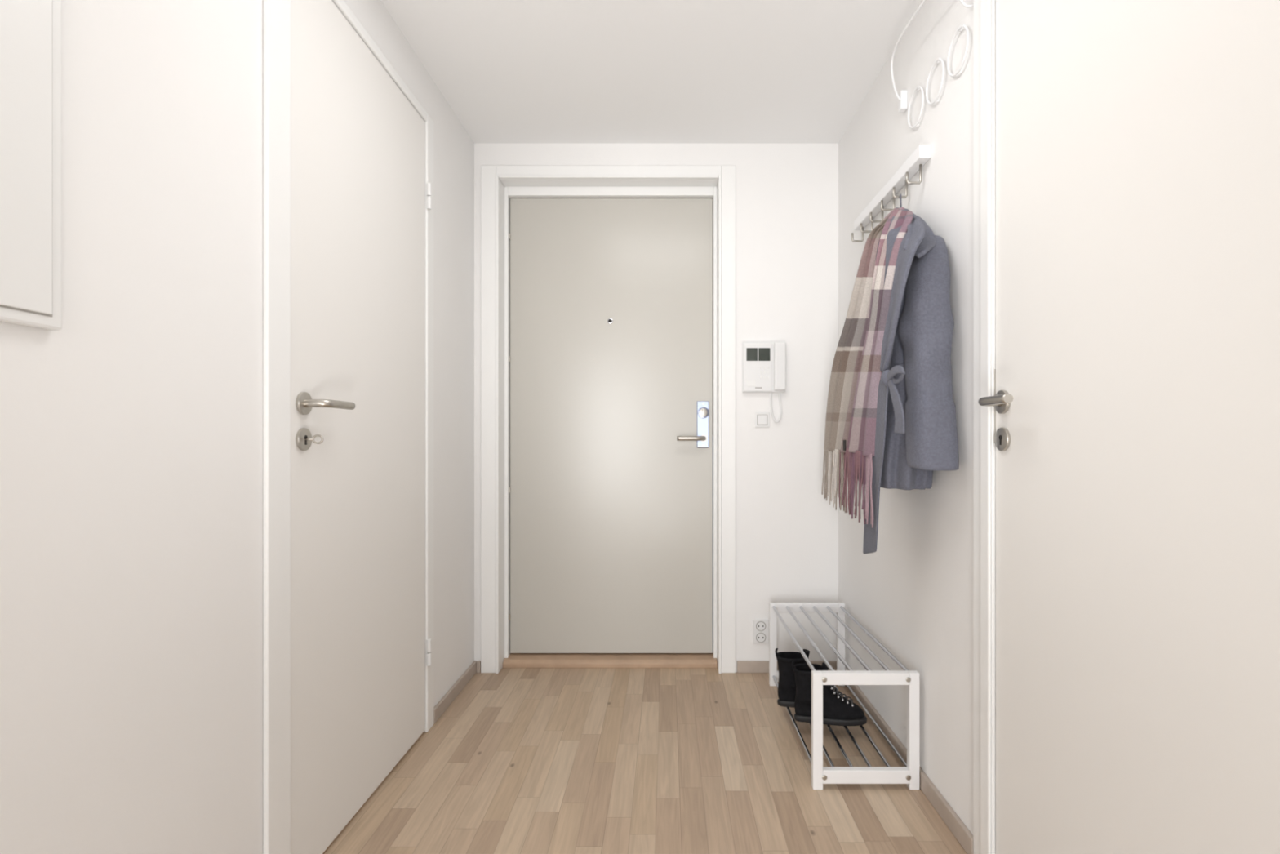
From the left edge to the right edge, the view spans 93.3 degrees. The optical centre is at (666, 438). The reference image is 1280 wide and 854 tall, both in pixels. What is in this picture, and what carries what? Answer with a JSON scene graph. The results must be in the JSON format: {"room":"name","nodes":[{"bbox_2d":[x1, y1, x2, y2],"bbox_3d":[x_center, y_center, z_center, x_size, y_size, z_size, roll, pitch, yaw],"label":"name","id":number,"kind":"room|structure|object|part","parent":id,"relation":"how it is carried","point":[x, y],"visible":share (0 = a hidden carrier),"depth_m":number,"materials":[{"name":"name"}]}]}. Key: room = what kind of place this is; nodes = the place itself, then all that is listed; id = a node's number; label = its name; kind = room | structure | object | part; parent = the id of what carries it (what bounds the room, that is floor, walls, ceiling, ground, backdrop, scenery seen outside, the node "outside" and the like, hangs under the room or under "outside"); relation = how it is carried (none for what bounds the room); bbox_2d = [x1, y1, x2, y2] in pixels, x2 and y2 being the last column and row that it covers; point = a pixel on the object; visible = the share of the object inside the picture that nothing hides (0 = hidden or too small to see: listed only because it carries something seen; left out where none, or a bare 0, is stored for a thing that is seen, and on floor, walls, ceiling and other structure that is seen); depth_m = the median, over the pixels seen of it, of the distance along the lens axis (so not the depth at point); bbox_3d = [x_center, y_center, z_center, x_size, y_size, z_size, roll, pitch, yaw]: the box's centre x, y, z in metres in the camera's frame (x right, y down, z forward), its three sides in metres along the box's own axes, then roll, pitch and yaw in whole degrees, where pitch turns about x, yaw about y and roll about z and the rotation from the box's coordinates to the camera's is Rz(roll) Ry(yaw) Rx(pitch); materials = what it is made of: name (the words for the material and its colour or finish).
{"room":"apartment entrance hallway","nodes":[
{"label":"apartment entrance hallway","id":0,"kind":"room"},
{"bbox_2d":[0,0,474,853],"bbox_3d":[-0.928,-0.137,0.995,0.140,2.353,3.790,0,0,0],"label":"wall","id":1,"kind":"structure","parent":0,"point":[131,430],"depth_m":1.01,"materials":[{"name":"paint"}]},
{"bbox_2d":[0,0,62,330],"bbox_3d":[-0.846,-0.520,0.572,0.024,0.740,0.543,0,0,0],"label":"electrical panel","id":2,"kind":"object","parent":1,"relation":"attached to","point":[31,30],"visible":1,"depth_m":0.80,"materials":[{"name":"metal"}]},
{"bbox_2d":[262,0,434,853],"bbox_3d":[-0.897,-0.055,1.739,0.102,2.190,0.916,0,0,0],"label":"trim","id":3,"kind":"structure","parent":1,"relation":"attached to","point":[276,13],"depth_m":1.32,"materials":[{"name":"white paint"}]},
{"bbox_2d":[290,0,425,853],"bbox_3d":[-0.872,-0.043,1.748,0.040,2.143,0.767,0,0,0],"label":"leaf","id":4,"kind":"object","parent":1,"relation":"attached to","point":[357,143],"visible":0.96,"depth_m":1.64,"materials":[{"name":"white paint"}]},
{"bbox_2d":[295,427,311,450],"bbox_3d":[-0.848,0.002,1.412,0.008,0.053,0.053,0,0,0],"label":"rosette","id":5,"kind":"object","parent":4,"relation":"attached to","point":[300,441],"visible":0.95,"depth_m":1.40,"materials":[{"name":"metal"}]},
{"bbox_2d":[305,437,312,440],"bbox_3d":[-0.837,0.002,1.412,0.022,0.006,0.006,0,0,0],"label":"key shank","id":6,"kind":"object","parent":5,"relation":"attached to","point":[306,438],"visible":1,"depth_m":1.41,"materials":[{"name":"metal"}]},
{"bbox_2d":[311,434,323,444],"bbox_3d":[-0.816,0.002,1.412,0.027,0.023,0.005,0,0,0],"label":"bow","id":7,"kind":"object","parent":5,"relation":"attached to","point":[316,435],"visible":1,"depth_m":1.41,"materials":[{"name":"metal"}]},
{"bbox_2d":[295,391,311,414],"bbox_3d":[-0.848,-0.082,1.412,0.009,0.053,0.053,0,0,0],"label":"rosette","id":8,"kind":"object","parent":4,"relation":"attached to","point":[301,397],"visible":0.91,"depth_m":1.40,"materials":[{"name":"metal"}]},
{"bbox_2d":[303,399,355,409],"bbox_3d":[-0.817,-0.082,1.464,0.060,0.020,0.125,0,0,0],"label":"lever","id":9,"kind":"object","parent":4,"relation":"attached to","point":[328,403],"visible":1,"depth_m":1.42,"materials":[{"name":"metal"}]},
{"bbox_2d":[426,182,431,209],"bbox_3d":[-0.840,-0.855,2.134,0.015,0.090,0.015,0,0,0],"label":"hinge","id":10,"kind":"object","parent":1,"relation":"attached to","point":[428,184],"visible":1,"depth_m":2.13,"materials":[{"name":"white metal"}]},
{"bbox_2d":[426,638,431,665],"bbox_3d":[-0.840,0.755,2.134,0.015,0.090,0.015,0,0,0],"label":"hinge","id":11,"kind":"object","parent":1,"relation":"attached to","point":[429,640],"visible":1,"depth_m":2.13,"materials":[{"name":"white metal"}]},
{"bbox_2d":[434,660,476,723],"bbox_3d":[-0.852,1.014,2.445,0.013,0.052,0.491,0,0,0],"label":"baseboard","id":12,"kind":"structure","parent":1,"relation":"attached to","point":[443,704],"depth_m":2.40,"materials":[{"name":"brown wood"}]},
{"bbox_2d":[324,667,967,853],"bbox_3d":[0.000,1.090,-0.830,5.400,0.100,7.740,0,0,0],"label":"floor","id":13,"kind":"structure","parent":0,"point":[522,760],"depth_m":1.86,"materials":[{"name":"brown wood"}]},
{"bbox_2d":[322,732,423,853],"bbox_3d":[-0.904,1.038,1.748,0.088,0.004,0.773,0,0,0],"label":"threshold gap","id":14,"kind":"object","parent":13,"relation":"on","point":[423,732],"visible":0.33,"depth_m":1.75,"materials":[{"name":"brown wood"}]},
{"bbox_2d":[768,602,919,789],"bbox_3d":[0.590,0.867,2.171,0.316,0.346,0.773,0,0,0],"label":"shoe rack","id":15,"kind":"object","parent":13,"relation":"on","point":[908,774],"visible":0.94,"depth_m":1.80,"materials":[{"name":"white paint"}]},
{"bbox_3d":[0.590,0.867,2.546,0.316,0.346,0.022,0,0,0],"label":"frame","id":16,"kind":"part","parent":15,"relation":"part of","materials":[{"name":"white paint"}]},
{"bbox_2d":[775,648,841,706],"bbox_3d":[0.533,0.887,2.253,0.258,0.213,0.092,0,0,0],"label":"boot","id":17,"kind":"object","parent":15,"relation":"on","point":[786,684],"visible":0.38,"depth_m":2.23,"materials":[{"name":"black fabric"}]},
{"bbox_2d":[791,659,866,725],"bbox_3d":[0.570,0.887,2.127,0.258,0.213,0.092,0,0,0],"label":"boot","id":18,"kind":"object","parent":15,"relation":"on","point":[837,710],"visible":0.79,"depth_m":2.10,"materials":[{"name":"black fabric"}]},
{"bbox_3d":[0.590,0.867,1.798,0.316,0.346,0.022,0,0,0],"label":"frame","id":19,"kind":"part","parent":15,"relation":"part of","materials":[{"name":"white paint"}]},
{"bbox_2d":[380,0,921,143],"bbox_3d":[0.000,-1.363,-0.830,5.400,0.100,7.740,0,0,0],"label":"ceiling","id":20,"kind":"structure","parent":0,"point":[509,71],"depth_m":2.13,"materials":[{"name":"white paint"}]},
{"bbox_2d":[474,143,838,671],"bbox_3d":[-0.047,-0.137,2.790,1.622,2.353,0.200,0,0,0],"label":"wall","id":21,"kind":"structure","parent":0,"point":[787,194],"depth_m":2.69,"materials":[{"name":"paint"}]},
{"bbox_2d":[480,165,735,673],"bbox_3d":[-0.260,-0.086,2.679,1.131,2.251,0.021,0,0,0],"label":"trim","id":22,"kind":"structure","parent":21,"relation":"attached to","point":[491,175],"depth_m":2.68,"materials":[{"name":"white paint"}]},
{"bbox_2d":[499,178,718,671],"bbox_3d":[-0.258,-0.062,2.785,0.998,2.205,0.189,0,0,0],"label":"trim","id":23,"kind":"structure","parent":21,"relation":"attached to","point":[509,188],"depth_m":2.77,"materials":[{"name":"white paint"}]},
{"bbox_2d":[502,653,717,667],"bbox_3d":[-0.258,1.017,2.792,0.972,0.046,0.115,0,0,0],"label":"threshold","id":24,"kind":"object","parent":21,"relation":"attached to","point":[514,660],"depth_m":2.75,"materials":[{"name":"brown wood"}]},
{"bbox_2d":[510,198,712,653],"bbox_3d":[-0.257,-0.059,2.815,0.936,2.101,0.050,0,0,0],"label":"leaf","id":25,"kind":"object","parent":21,"relation":"attached to","point":[611,513],"visible":1,"depth_m":2.79,"materials":[{"name":"grey paint"}]},
{"bbox_2d":[697,400,709,448],"bbox_3d":[0.166,-0.064,2.786,0.057,0.215,0.008,0,0,0],"label":"lock plate","id":26,"kind":"object","parent":25,"relation":"attached to","point":[703,424],"visible":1,"depth_m":2.78,"materials":[{"name":"metal"}]},
{"bbox_2d":[676,435,706,440],"bbox_3d":[0.112,0.000,2.752,0.134,0.021,0.066,0,0,0],"label":"lever","id":27,"kind":"object","parent":26,"relation":"attached to","point":[678,437],"visible":1,"depth_m":2.72,"materials":[{"name":"metal"}]},
{"bbox_2d":[697,406,709,417],"bbox_3d":[0.168,-0.119,2.779,0.052,0.052,0.009,0,0,0],"label":"cylinder ring","id":28,"kind":"object","parent":26,"relation":"attached to","point":[699,410],"visible":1,"depth_m":2.77,"materials":[{"name":"silver metal"}]},
{"bbox_2d":[699,408,707,416],"bbox_3d":[0.168,-0.119,2.771,0.038,0.038,0.007,0,0,0],"label":"lock","id":29,"kind":"object","parent":28,"relation":"in","point":[701,410],"depth_m":2.77,"materials":[{"name":"silver metal"}]},
{"bbox_2d":[476,660,835,672],"bbox_3d":[-0.047,1.014,2.683,1.596,0.052,0.013,0,0,0],"label":"baseboard","id":30,"kind":"structure","parent":21,"relation":"attached to","point":[743,666],"depth_m":2.68,"materials":[{"name":"brown wood"}]},
{"bbox_2d":[712,435,713,652],"bbox_3d":[0.212,0.490,2.807,0.003,1.000,0.027,0,0,0],"label":"seal","id":31,"kind":"object","parent":21,"relation":"attached to","point":[713,436],"visible":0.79,"depth_m":2.79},
{"bbox_2d":[752,618,768,643],"bbox_3d":[0.417,0.857,2.684,0.071,0.107,0.012,0,0,0],"label":"power outlet","id":32,"kind":"object","parent":21,"relation":"attached to","point":[760,626],"visible":1,"depth_m":2.68,"materials":[{"name":"white plastic"}]},
{"bbox_2d":[755,621,765,642],"bbox_3d":[0.417,0.858,2.679,0.045,0.095,0.004,0,0,0],"label":"socket","id":33,"kind":"object","parent":32,"relation":"attached to","point":[760,625],"depth_m":2.68,"materials":[{"name":"white plastic"}]},
{"bbox_2d":[755,412,769,426],"bbox_3d":[0.423,-0.083,2.684,0.065,0.067,0.012,0,0,0],"label":"light switch","id":34,"kind":"object","parent":21,"relation":"attached to","point":[762,419],"visible":1,"depth_m":2.68,"materials":[{"name":"white plastic"}]},
{"bbox_2d":[742,342,786,422],"bbox_3d":[0.430,-0.248,2.666,0.191,0.358,0.048,0,0,0],"label":"intercom","id":35,"kind":"object","parent":21,"relation":"attached to","point":[763,363],"visible":1,"depth_m":2.66,"materials":[{"name":"white plastic"}]},
{"bbox_3d":[0.401,-0.314,2.666,0.125,0.214,0.007,0,0,0],"label":"panel","id":36,"kind":"part","parent":35,"relation":"part of","materials":[{"name":"white plastic"}]},
{"bbox_3d":[0.482,-0.139,2.677,0.055,0.140,0.012,0,0,0],"label":"cord","id":37,"kind":"part","parent":35,"relation":"part of","materials":[{"name":"white plastic"}]},
{"bbox_2d":[838,0,973,834],"bbox_3d":[0.834,-0.137,0.995,0.140,2.353,3.790,0,0,0],"label":"wall","id":38,"kind":"structure","parent":0,"point":[913,593],"depth_m":1.76,"materials":[{"name":"paint"}]},
{"bbox_2d":[851,144,931,242],"bbox_3d":[0.736,-0.801,2.053,0.056,0.096,0.615,0,0,0],"label":"hook rail","id":39,"kind":"object","parent":38,"relation":"attached to","point":[917,160],"visible":0.95,"depth_m":1.95,"materials":[{"name":"white paint"}]},
{"bbox_2d":[822,207,913,528],"bbox_3d":[0.650,-0.217,2.015,0.147,0.968,0.762,0,0,0],"label":"scarf","id":40,"kind":"object","parent":39,"relation":"hanging from","point":[855,372],"visible":0.99,"depth_m":1.91,"materials":[{"name":"fabric"}]},
{"bbox_2d":[857,193,959,554],"bbox_3d":[0.666,-0.202,1.739,0.185,1.122,0.523,0,0,0],"label":"coat","id":41,"kind":"object","parent":39,"relation":"hanging from","point":[916,434],"visible":0.84,"depth_m":1.56,"materials":[{"name":"grey fabric"}]},
{"bbox_2d":[835,660,973,853],"bbox_3d":[0.757,1.014,2.089,0.013,0.052,1.202,0,0,0],"label":"baseboard","id":42,"kind":"structure","parent":38,"relation":"attached to","point":[961,832],"depth_m":1.71,"materials":[{"name":"brown wood"}]},
{"bbox_2d":[890,0,973,128],"bbox_3d":[0.727,-1.072,1.718,0.075,0.253,0.443,0,0,0],"label":"rack","id":43,"kind":"object","parent":38,"relation":"attached to","point":[902,97],"visible":0.99,"depth_m":1.74,"materials":[{"name":"white metal"}]},
{"bbox_2d":[973,0,995,853],"bbox_3d":[0.803,-0.055,1.003,0.102,2.190,0.966,0,0,0],"label":"trim","id":44,"kind":"structure","parent":38,"relation":"attached to","point":[976,3],"depth_m":1.46,"materials":[{"name":"white paint"}]},
{"bbox_2d":[994,368,995,442],"bbox_3d":[0.768,-0.075,1.396,0.021,0.170,0.003,0,0,0],"label":"latch plate","id":45,"kind":"object","parent":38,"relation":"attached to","point":[994,369],"visible":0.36,"depth_m":1.40,"materials":[{"name":"metal"}]},
{"bbox_2d":[995,0,1279,853],"bbox_3d":[0.778,-0.043,0.999,0.040,2.143,0.792,0,0,0],"label":"leaf","id":46,"kind":"object","parent":38,"relation":"attached to","point":[1138,141],"visible":1,"depth_m":0.98,"materials":[{"name":"white paint"}]},
{"bbox_2d":[978,393,1013,406],"bbox_3d":[0.723,-0.082,1.306,0.060,0.020,0.125,0,0,0],"label":"lever","id":47,"kind":"object","parent":46,"relation":"attached to","point":[997,400],"visible":1,"depth_m":1.28,"materials":[{"name":"metal"}]},
{"bbox_2d":[994,427,1010,451],"bbox_3d":[0.754,0.002,1.358,0.008,0.053,0.053,0,0,0],"label":"rosette","id":48,"kind":"object","parent":46,"relation":"attached to","point":[1006,438],"visible":1,"depth_m":1.35,"materials":[{"name":"metal"}]},
{"bbox_2d":[994,390,1010,413],"bbox_3d":[0.753,-0.082,1.358,0.009,0.053,0.053,0,0,0],"label":"rosette","id":49,"kind":"object","parent":46,"relation":"attached to","point":[1002,409],"visible":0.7,"depth_m":1.35,"materials":[{"name":"metal"}]}
]}

